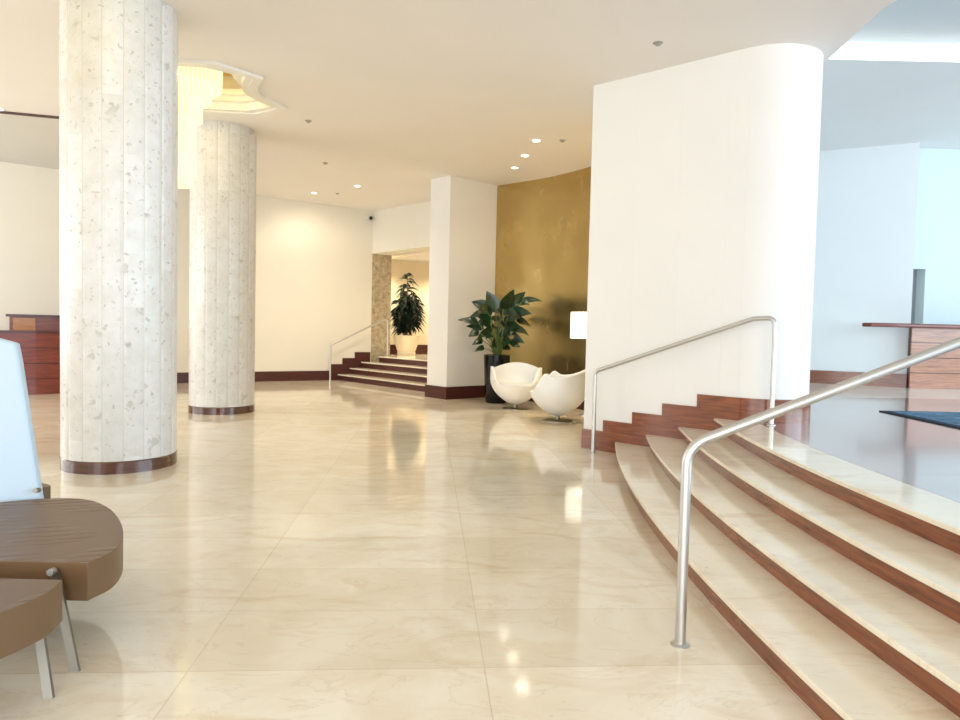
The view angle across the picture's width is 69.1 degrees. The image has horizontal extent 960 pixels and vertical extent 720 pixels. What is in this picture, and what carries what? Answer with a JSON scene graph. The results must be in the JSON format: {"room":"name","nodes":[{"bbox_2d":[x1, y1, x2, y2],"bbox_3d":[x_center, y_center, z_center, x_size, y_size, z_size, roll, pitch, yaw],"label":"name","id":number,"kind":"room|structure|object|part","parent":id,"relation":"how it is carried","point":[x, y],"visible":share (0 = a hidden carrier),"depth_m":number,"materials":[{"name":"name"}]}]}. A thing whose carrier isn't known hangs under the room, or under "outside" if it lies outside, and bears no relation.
{"room":"hotel lobby","nodes":[
{"label":"hotel lobby","id":0,"kind":"room"},
{"bbox_2d":[0,114,58,168],"bbox_3d":[-10.011,-4.011,13.005,8.969,0.213,5.804,1,2,-12],"label":"ceiling","id":1,"kind":"structure","parent":0,"point":[25,140],"depth_m":12.38,"materials":[{"name":"grey paint"}]},
{"bbox_2d":[0,111,58,118],"bbox_3d":[-8.216,-3.801,10.401,7.569,0.196,0.039,1,2,-12],"label":"trim","id":2,"kind":"structure","parent":1,"relation":"attached to","point":[1,112],"depth_m":10.66,"materials":[{"name":"brown metal"}]},
{"bbox_2d":[0,162,372,372],"bbox_3d":[-8.525,-1.905,15.477,13.096,4.900,0.300,0,3,-33],"label":"wall","id":3,"kind":"structure","parent":0,"point":[313,288],"depth_m":17.50,"materials":[{"name":"beige paint"}]},
{"bbox_2d":[177,352,369,382],"bbox_3d":[-8.501,0.180,15.432,13.072,0.740,0.043,0,3,-33],"label":"baseboard","id":4,"kind":"structure","parent":3,"relation":"attached to","point":[182,377],"depth_m":18.05,"materials":[{"name":"brown wood"}]},
{"bbox_2d":[371,254,391,361],"bbox_3d":[-2.805,-1.334,19.219,0.620,3.100,0.300,-1,3,-41],"label":"door frame","id":5,"kind":"structure","parent":3,"relation":"attached to","point":[381,264],"depth_m":19.09,"materials":[{"name":"beige stone"}]},
{"bbox_2d":[372,201,430,254],"bbox_3d":[-1.074,-3.508,17.140,0.550,1.500,4.900,-1,3,-41],"label":"wall header","id":6,"kind":"structure","parent":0,"point":[401,229],"depth_m":17.80,"materials":[{"name":"beige paint"}]},
{"bbox_2d":[393,335,419,354],"bbox_3d":[-2.121,-0.427,20.102,0.780,0.565,0.780,1,2,0],"label":"plant pot","id":7,"kind":"object","parent":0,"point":[405,344],"depth_m":19.85,"materials":[{"name":"beige ceramic"}]},
{"bbox_2d":[390,354,427,358],"bbox_3d":[0.042,-0.017,20.498,6.171,0.189,7.262,3,3,37],"label":"floor","id":8,"kind":"structure","parent":0,"point":[423,356],"depth_m":19.50,"materials":[{"name":"beige stone"}]},
{"bbox_2d":[390,273,426,354],"bbox_3d":[-2.119,-1.324,20.061,1.293,2.360,0.974,1,2,0],"label":"potted palm","id":9,"kind":"object","parent":8,"relation":"on","point":[406,314],"visible":0.96,"depth_m":19.90,"materials":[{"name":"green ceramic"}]},
{"bbox_2d":[390,260,428,344],"bbox_3d":[-1.213,-1.692,21.435,7.889,3.700,0.200,0,3,-30],"label":"wall","id":10,"kind":"structure","parent":0,"point":[419,270],"depth_m":20.86,"materials":[{"name":"paint"}]},
{"bbox_2d":[390,345,427,353],"bbox_3d":[-1.192,-0.249,21.406,7.889,0.420,0.050,0,3,-30],"label":"baseboard","id":11,"kind":"structure","parent":10,"relation":"attached to","point":[421,349],"depth_m":20.99,"materials":[{"name":"brown wood"}]},
{"bbox_2d":[390,250,429,262],"bbox_3d":[-1.465,-2.941,20.058,6.002,0.100,8.180,2,2,11],"label":"ceiling","id":12,"kind":"structure","parent":0,"point":[420,256],"depth_m":19.45,"materials":[{"name":"paint"}]},
{"bbox_2d":[0,380,820,719],"bbox_3d":[-0.026,1.136,8.556,28.000,0.200,31.000,1,2,0],"label":"floor","id":13,"kind":"structure","parent":0,"point":[333,549],"depth_m":3.80,"materials":[{"name":"beige stone"}]},
{"bbox_2d":[0,330,59,394],"bbox_3d":[-8.619,0.042,13.216,0.624,1.200,3.412,4,3,43],"label":"reception desk","id":14,"kind":"object","parent":13,"relation":"on","point":[40,350],"depth_m":13.15,"materials":[{"name":"brown wood"}]},
{"bbox_2d":[0,330,59,332],"bbox_3d":[-8.590,-0.537,13.185,0.592,0.040,3.399,4,3,43],"label":"countertop","id":15,"kind":"structure","parent":14,"relation":"on","point":[1,331],"depth_m":12.99,"materials":[{"name":"brown wood"}]},
{"bbox_2d":[0,578,61,698],"bbox_3d":[-2.297,1.048,2.139,1.466,0.420,1.033,1,2,0],"label":"stool","id":16,"kind":"object","parent":13,"relation":"on","point":[30,609],"visible":1,"depth_m":2.49,"materials":[{"name":"brown leather"}]},
{"bbox_2d":[0,578,61,658],"bbox_3d":[-2.294,0.917,2.132,1.466,0.158,1.031,1,2,0],"label":"cushion","id":17,"kind":"object","parent":16,"relation":"on","point":[30,609],"depth_m":2.47,"materials":[{"name":"brown leather"}]},
{"bbox_3d":[-1.641,1.103,2.618,0.147,0.300,0.033,3,3,36],"label":"leg","id":18,"kind":"part","parent":16,"relation":"part of","materials":[{"name":"silver metal"}]},
{"bbox_2d":[6,314,59,330],"bbox_3d":[-8.942,-0.170,14.381,1.352,1.510,0.550,0,3,-32],"label":"reception desk","id":19,"kind":"object","parent":13,"relation":"on","point":[16,321],"depth_m":14.04,"materials":[{"name":"red wood"}]},
{"bbox_3d":[-9.124,-0.573,13.969,0.377,0.540,0.020,0,3,-32],"label":"panel","id":20,"kind":"part","parent":19,"relation":"part of","materials":[{"name":"orange wood"}]},
{"bbox_2d":[42,483,50,498],"bbox_3d":[-3.208,0.938,4.235,1.319,0.420,0.258,1,2,0],"label":"lounge seat","id":21,"kind":"object","parent":13,"relation":"on","point":[46,488],"visible":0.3,"depth_m":4.12,"materials":[{"name":"brown leather"}]},
{"bbox_2d":[0,338,122,671],"bbox_3d":[-2.583,0.549,3.357,2.036,1.300,1.194,1,2,0],"label":"lounge seat","id":22,"kind":"object","parent":13,"relation":"on","point":[76,542],"visible":1,"depth_m":3.33,"materials":[{"name":"brown leather"}]},
{"bbox_3d":[-3.005,0.374,3.720,1.196,1.000,0.204,1,3,-17],"label":"backrest","id":23,"kind":"part","parent":22,"relation":"part of","materials":[{"name":"white plastic"}]},
{"bbox_2d":[0,498,122,600],"bbox_3d":[-2.305,0.865,3.353,1.466,0.158,1.031,1,2,0],"label":"cushion","id":24,"kind":"object","parent":22,"relation":"on","point":[82,539],"depth_m":3.09,"materials":[{"name":"brown leather"}]},
{"bbox_3d":[-1.670,1.051,2.809,0.155,0.385,0.026,2,3,22],"label":"leg","id":25,"kind":"part","parent":22,"relation":"part of","materials":[{"name":"silver metal"}]},
{"bbox_2d":[59,0,177,474],"bbox_3d":[-3.503,-1.237,6.798,1.032,4.533,1.032,1,2,0],"label":"stone column","id":26,"kind":"structure","parent":13,"relation":"on","point":[118,59],"depth_m":6.38,"materials":[{"name":"white stone"}]},
{"bbox_2d":[188,120,256,414],"bbox_3d":[-4.116,-1.467,11.172,1.008,4.593,1.008,1,2,0],"label":"stone column","id":27,"kind":"structure","parent":13,"relation":"on","point":[222,217],"depth_m":10.76,"materials":[{"name":"white stone"}]},
{"bbox_2d":[338,356,426,391],"bbox_3d":[-1.680,0.314,17.104,1.410,0.640,4.700,-1,3,-41],"label":"staircase","id":28,"kind":"structure","parent":13,"relation":"on","point":[407,373],"depth_m":17.39,"materials":[{"name":"beige stone"}]},
{"bbox_2d":[329,319,388,380],"bbox_3d":[-3.189,-0.282,18.498,1.717,1.644,0.088,0,3,-34],"label":"handrail","id":29,"kind":"object","parent":28,"relation":"attached to","point":[344,338],"visible":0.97,"depth_m":18.42,"materials":[{"name":"silver metal"}]},
{"bbox_2d":[458,289,540,403],"bbox_3d":[0.409,-0.270,13.559,1.354,2.203,1.193,3,3,28],"label":"potted plant","id":30,"kind":"object","parent":13,"relation":"on","point":[510,304],"visible":0.99,"depth_m":13.41,"materials":[{"name":"green plant"}]},
{"bbox_3d":[0.322,0.362,13.577,0.520,0.935,0.520,1,2,0],"label":"pot","id":31,"kind":"part","parent":30,"relation":"part of","materials":[{"name":"black ceramic"}]},
{"bbox_2d":[490,362,541,409],"bbox_3d":[0.649,0.469,12.587,0.940,0.820,0.926,1,2,0],"label":"armchair","id":32,"kind":"object","parent":13,"relation":"on","point":[512,382],"visible":0.94,"depth_m":12.49,"materials":[{"name":"white plastic"}]},
{"bbox_2d":[529,370,584,421],"bbox_3d":[1.244,0.549,11.034,0.926,0.820,0.943,1,2,0],"label":"armchair","id":33,"kind":"object","parent":13,"relation":"on","point":[557,394],"visible":0.96,"depth_m":10.67,"materials":[{"name":"white plastic"}]},
{"bbox_2d":[570,312,586,415],"bbox_3d":[1.839,0.071,11.762,0.660,1.740,0.660,1,2,0],"label":"floor lamp","id":34,"kind":"object","parent":13,"relation":"on","point":[578,325],"visible":0.31,"depth_m":11.50,"materials":[{"name":"white"}]},
{"bbox_3d":[1.854,-0.578,11.734,0.660,0.440,0.660,1,2,0],"label":"lamp shade","id":35,"kind":"part","parent":34,"relation":"part of","materials":[{"name":"white fabric"}]},
{"bbox_2d":[589,316,777,453],"bbox_3d":[2.094,0.328,7.456,2.079,1.604,0.084,3,3,40],"label":"handrail","id":36,"kind":"object","parent":13,"relation":"on","point":[755,318],"visible":1,"depth_m":7.22,"materials":[{"name":"silver metal"}]},
{"bbox_2d":[615,418,959,719],"bbox_3d":[2.476,1.121,1.576,2.336,0.539,13.529,1,2,-8],"label":"curved staircase","id":37,"kind":"structure","parent":13,"relation":"on","point":[842,576],"depth_m":3.49,"materials":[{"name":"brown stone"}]},
{"bbox_2d":[670,337,959,648],"bbox_3d":[1.982,0.455,3.157,2.202,1.713,0.085,1,2,-2],"label":"handrail","id":38,"kind":"object","parent":13,"relation":"on","point":[680,642],"visible":1,"depth_m":3.11,"materials":[{"name":"silver metal"}]},
{"bbox_2d":[0,0,896,210],"bbox_3d":[-4.215,-3.774,8.351,19.400,1.263,31.000,1,2,0],"label":"ceiling","id":39,"kind":"structure","parent":0,"point":[398,96],"depth_m":7.92,"materials":[{"name":"paint"}]},
{"bbox_2d":[178,59,286,116],"bbox_3d":[-3.868,-3.646,9.077,2.446,0.337,2.161,1,2,0],"label":"trim","id":40,"kind":"structure","parent":39,"relation":"attached to","point":[248,100],"depth_m":9.78,"materials":[{"name":"white paint"}]},
{"bbox_2d":[653,41,662,45],"bbox_3d":[1.782,-3.164,6.990,0.100,0.030,0.100,1,2,0],"label":"sprinkler head","id":41,"kind":"object","parent":39,"relation":"attached to","point":[656,43],"visible":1,"depth_m":6.97},
{"bbox_2d":[427,176,496,386],"bbox_3d":[-0.119,-1.682,14.741,1.900,4.900,0.650,-1,3,-41],"label":"wall pillar","id":42,"kind":"structure","parent":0,"point":[463,212],"depth_m":14.17,"materials":[{"name":"white paint"}]},
{"bbox_2d":[425,384,484,399],"bbox_3d":[-0.466,0.644,14.584,1.180,0.250,0.710,-1,3,-41],"label":"baseboard","id":43,"kind":"structure","parent":42,"relation":"attached to","point":[459,392],"depth_m":14.23,"materials":[{"name":"brown wood"}]},
{"bbox_2d":[494,167,590,375],"bbox_3d":[1.800,-1.530,12.198,1.018,4.900,5.906,0,3,-21],"label":"wall","id":44,"kind":"structure","parent":0,"point":[542,225],"depth_m":13.59,"materials":[{"name":"gold metal"}]},
{"bbox_2d":[528,398,583,409],"bbox_3d":[1.629,0.816,12.250,0.810,0.200,5.725,0,3,-21],"label":"baseboard","id":45,"kind":"structure","parent":44,"relation":"attached to","point":[581,406],"depth_m":12.71,"materials":[{"name":"brown wood"}]},
{"bbox_2d":[584,43,823,430],"bbox_3d":[2.411,-1.133,8.274,2.210,4.469,2.665,1,2,0],"label":"wall","id":46,"kind":"structure","parent":0,"point":[775,102],"depth_m":7.37,"materials":[{"name":"white paint"}]},
{"bbox_2d":[581,420,602,450],"bbox_3d":[1.362,0.939,8.814,0.254,0.235,1.072,1,2,0],"label":"baseboard","id":47,"kind":"structure","parent":46,"relation":"attached to","point":[586,433],"depth_m":8.41,"materials":[{"name":"brown wood"}]},
{"bbox_2d":[602,420,631,452],"bbox_3d":[1.612,0.905,8.158,0.392,0.370,0.052,4,3,44],"label":"baseboard","id":48,"kind":"structure","parent":46,"relation":"attached to","point":[613,431],"depth_m":8.16,"materials":[{"name":"brown wood"}]},
{"bbox_2d":[628,82,638,402],"bbox_3d":[1.756,-1.326,7.972,0.008,3.650,0.012,4,3,44],"label":"trim","id":49,"kind":"structure","parent":46,"relation":"attached to","point":[638,82],"depth_m":7.97,"materials":[{"name":"white paint"}]},
{"bbox_2d":[631,412,661,446],"bbox_3d":[1.889,0.856,7.887,0.378,0.504,0.052,4,3,44],"label":"baseboard","id":50,"kind":"structure","parent":46,"relation":"attached to","point":[643,424],"depth_m":7.88,"materials":[{"name":"brown wood"}]},
{"bbox_2d":[672,72,683,403],"bbox_3d":[2.156,-1.301,7.584,0.008,3.650,0.012,4,3,44],"label":"trim","id":51,"kind":"structure","parent":46,"relation":"attached to","point":[683,72],"depth_m":7.57,"materials":[{"name":"white paint"}]},
{"bbox_2d":[661,403,696,438],"bbox_3d":[2.173,0.807,7.611,0.410,0.638,0.052,4,3,44],"label":"baseboard","id":52,"kind":"structure","parent":46,"relation":"attached to","point":[674,416],"depth_m":7.61,"materials":[{"name":"brown wood"}]},
{"bbox_2d":[719,57,731,393],"bbox_3d":[2.535,-1.276,7.215,0.008,3.650,0.012,4,3,44],"label":"trim","id":53,"kind":"structure","parent":46,"relation":"attached to","point":[731,57],"depth_m":7.20,"materials":[{"name":"white paint"}]},
{"bbox_2d":[696,394,810,430],"bbox_3d":[3.211,0.701,7.664,1.615,0.653,0.936,-1,3,-44],"label":"baseboard","id":54,"kind":"structure","parent":46,"relation":"attached to","point":[709,407],"depth_m":7.17,"materials":[{"name":"brown wood"}]},
{"bbox_2d":[761,397,959,502],"bbox_3d":[8.270,0.991,3.012,11.420,0.138,15.950,1,2,0],"label":"floor","id":55,"kind":"structure","parent":0,"point":[923,455],"depth_m":6.09,"materials":[{"name":"white stone"}]},
{"bbox_2d":[879,411,959,428],"bbox_3d":[6.091,0.703,6.790,2.890,0.018,3.320,1,2,0],"label":"area rug","id":56,"kind":"object","parent":55,"relation":"on","point":[950,419],"visible":1,"depth_m":7.77,"materials":[{"name":"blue carpet"}]},
{"bbox_2d":[810,142,919,373],"bbox_3d":[5.191,-1.784,14.085,6.047,4.600,0.300,3,3,28],"label":"wall","id":57,"kind":"structure","parent":0,"point":[867,198],"depth_m":12.91,"materials":[{"name":"white paint"}]},
{"bbox_2d":[810,370,906,387],"bbox_3d":[5.074,0.276,14.037,6.047,0.283,0.045,3,3,28],"label":"baseboard","id":58,"kind":"structure","parent":57,"relation":"attached to","point":[816,376],"depth_m":13.06,"materials":[{"name":"brown wood"}]},
{"bbox_2d":[809,383,959,398],"bbox_3d":[8.339,0.565,13.043,11.300,0.138,5.970,1,2,0],"label":"floor","id":59,"kind":"structure","parent":0,"point":[862,391],"depth_m":11.41,"materials":[{"name":"stone"}]},
{"bbox_2d":[862,323,959,388],"bbox_3d":[8.760,-0.051,12.573,3.906,1.152,0.504,1,2,-2],"label":"reception desk","id":60,"kind":"object","parent":59,"relation":"on","point":[942,371],"visible":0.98,"depth_m":12.46,"materials":[{"name":"brown wood"}]},
{"bbox_2d":[820,41,959,150],"bbox_3d":[8.617,-3.947,11.584,10.950,0.230,5.500,1,2,0],"label":"ceiling","id":61,"kind":"structure","parent":0,"point":[866,103],"depth_m":10.39,"materials":[{"name":"white paint"}]},
{"bbox_2d":[829,46,959,61],"bbox_3d":[8.613,-3.792,8.806,10.950,0.145,0.055,1,2,0],"label":"trim","id":62,"kind":"structure","parent":61,"relation":"attached to","point":[845,52],"depth_m":8.78,"materials":[{"name":"white paint"}]},
{"bbox_2d":[848,0,959,43],"bbox_3d":[8.388,-3.788,1.032,11.400,0.340,16.400,1,2,0],"label":"ceiling","id":63,"kind":"structure","parent":0,"point":[906,21],"depth_m":8.31,"materials":[{"name":"paint"}]},
{"bbox_2d":[913,148,935,269],"bbox_3d":[8.066,-2.835,13.033,0.600,2.280,0.300,1,2,0],"label":"wall","id":64,"kind":"structure","parent":0,"point":[926,168],"depth_m":12.89,"materials":[{"name":"paint"}]},
{"bbox_2d":[911,270,916,323],"bbox_3d":[8.015,-0.593,13.249,0.600,2.220,0.060,1,2,0],"label":"door","id":65,"kind":"structure","parent":64,"relation":"in","point":[914,271],"depth_m":13.19,"materials":[{"name":"grey metal"}]},
{"bbox_2d":[914,149,959,324],"bbox_3d":[11.142,-1.613,13.232,5.788,4.600,0.300,1,2,-3],"label":"wall","id":66,"kind":"structure","parent":0,"point":[937,301],"depth_m":12.94,"materials":[{"name":"paint"}]},
{"bbox_3d":[-3.858,-4.075,9.058,2.326,0.060,2.036,1,2,0],"label":"panel","id":67,"kind":"object","parent":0,"visible":0},
{"bbox_2d":[178,66,222,188],"bbox_3d":[-3.959,-3.166,9.097,1.160,1.769,1.160,1,2,0],"label":"chandelier","id":68,"kind":"object","parent":67,"relation":"hanging from","point":[197,87],"visible":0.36,"depth_m":8.96,"materials":[{"name":"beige glass"}]}
]}

